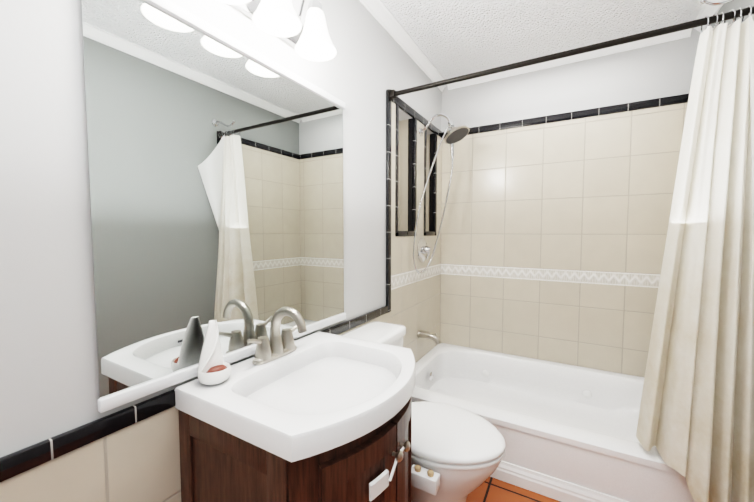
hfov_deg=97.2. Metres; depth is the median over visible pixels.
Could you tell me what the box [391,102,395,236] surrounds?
wall tile
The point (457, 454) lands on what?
toilet
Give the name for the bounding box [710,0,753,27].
wall
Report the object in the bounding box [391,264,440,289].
trim
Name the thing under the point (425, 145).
trim
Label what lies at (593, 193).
wall tile
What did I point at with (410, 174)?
trim
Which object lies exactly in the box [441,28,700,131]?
wall
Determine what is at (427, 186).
wall pillar
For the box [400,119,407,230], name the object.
wall pillar
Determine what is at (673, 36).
crown molding
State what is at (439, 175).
wall tile
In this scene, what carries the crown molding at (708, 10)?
attached to the wall at (731, 5)
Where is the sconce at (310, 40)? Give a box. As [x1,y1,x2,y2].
[217,0,335,61]
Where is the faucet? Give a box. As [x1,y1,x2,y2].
[247,307,306,364]
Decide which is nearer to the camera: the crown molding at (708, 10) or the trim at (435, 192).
the crown molding at (708, 10)
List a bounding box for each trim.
[0,306,387,481]
[386,89,442,137]
[386,98,391,311]
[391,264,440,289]
[395,104,398,235]
[395,231,414,236]
[408,118,412,230]
[413,118,416,230]
[424,126,426,235]
[424,231,435,235]
[429,134,433,230]
[433,134,436,234]
[441,264,660,287]
[443,94,688,137]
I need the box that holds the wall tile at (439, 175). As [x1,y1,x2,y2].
[436,135,441,235]
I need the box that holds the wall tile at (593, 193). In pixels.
[440,103,687,376]
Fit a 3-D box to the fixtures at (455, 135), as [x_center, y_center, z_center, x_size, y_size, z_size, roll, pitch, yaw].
[0.432,-0.136,2.229,0.339,1.568,0.309,2,4,30]
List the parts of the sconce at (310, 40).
lamp shade, lamp shade, bulb, arm, lamp shade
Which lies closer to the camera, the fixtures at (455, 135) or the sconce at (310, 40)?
the sconce at (310, 40)
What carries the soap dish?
on the bathroom vanity
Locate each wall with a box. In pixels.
[0,0,441,457]
[398,121,399,230]
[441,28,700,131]
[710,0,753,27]
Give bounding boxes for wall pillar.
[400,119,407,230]
[426,134,429,230]
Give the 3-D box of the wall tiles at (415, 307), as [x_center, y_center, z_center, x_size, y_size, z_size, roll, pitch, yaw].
[0.297,0.338,2.364,0.012,0.888,0.888,2,4,30]
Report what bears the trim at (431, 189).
attached to the wall at (48, 372)
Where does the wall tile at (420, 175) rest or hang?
attached to the wall at (48, 372)
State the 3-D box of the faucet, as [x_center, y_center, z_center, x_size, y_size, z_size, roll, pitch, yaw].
[-0.294,0.268,1.089,0.161,0.174,0.244,2,4,30]
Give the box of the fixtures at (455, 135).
[413,113,469,343]
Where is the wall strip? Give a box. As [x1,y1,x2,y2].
[387,312,389,322]
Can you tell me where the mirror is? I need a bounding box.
[80,0,345,412]
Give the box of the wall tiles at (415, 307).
[390,236,440,361]
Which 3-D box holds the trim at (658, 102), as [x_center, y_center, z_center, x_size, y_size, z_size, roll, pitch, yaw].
[1.186,-0.909,2.298,1.514,0.050,0.017,2,4,30]
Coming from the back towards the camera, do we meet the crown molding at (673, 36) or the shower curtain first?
the crown molding at (673, 36)
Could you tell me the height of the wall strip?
0.747 m
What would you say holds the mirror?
attached to the wall at (48, 372)
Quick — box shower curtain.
[636,15,753,501]
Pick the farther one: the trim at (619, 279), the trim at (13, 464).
the trim at (619, 279)
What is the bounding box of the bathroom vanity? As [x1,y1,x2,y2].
[174,307,415,501]
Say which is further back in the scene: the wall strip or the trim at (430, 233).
the trim at (430, 233)
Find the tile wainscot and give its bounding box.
[0,313,386,501]
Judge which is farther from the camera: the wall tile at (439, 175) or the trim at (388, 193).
the wall tile at (439, 175)
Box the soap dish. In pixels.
[197,320,230,384]
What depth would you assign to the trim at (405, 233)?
2.12 m
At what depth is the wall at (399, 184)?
2.27 m
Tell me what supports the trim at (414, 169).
attached to the wall at (48, 372)
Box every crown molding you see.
[359,0,445,91]
[447,28,691,89]
[694,0,722,32]
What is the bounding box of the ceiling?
[381,0,704,78]
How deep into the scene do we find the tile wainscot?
0.79 m
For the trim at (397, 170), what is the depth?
1.99 m
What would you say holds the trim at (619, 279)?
attached to the wall at (661, 70)
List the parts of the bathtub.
baseboard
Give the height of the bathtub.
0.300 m
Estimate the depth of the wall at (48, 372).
0.71 m
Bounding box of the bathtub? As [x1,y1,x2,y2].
[412,343,694,501]
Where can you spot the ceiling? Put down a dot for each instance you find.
(453, 38)
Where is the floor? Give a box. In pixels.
[466,477,560,501]
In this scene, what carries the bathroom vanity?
on the floor
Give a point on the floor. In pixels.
(490, 489)
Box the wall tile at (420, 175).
[416,120,423,235]
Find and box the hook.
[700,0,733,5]
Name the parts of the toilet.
tank lid, tank, bidet knob, bidet knob, bowl, seat, lid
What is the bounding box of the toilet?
[341,321,504,501]
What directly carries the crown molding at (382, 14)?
attached to the wall at (48, 372)
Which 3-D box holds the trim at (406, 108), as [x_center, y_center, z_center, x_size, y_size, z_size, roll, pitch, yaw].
[0.293,-0.908,2.282,0.017,0.050,0.939,2,4,30]

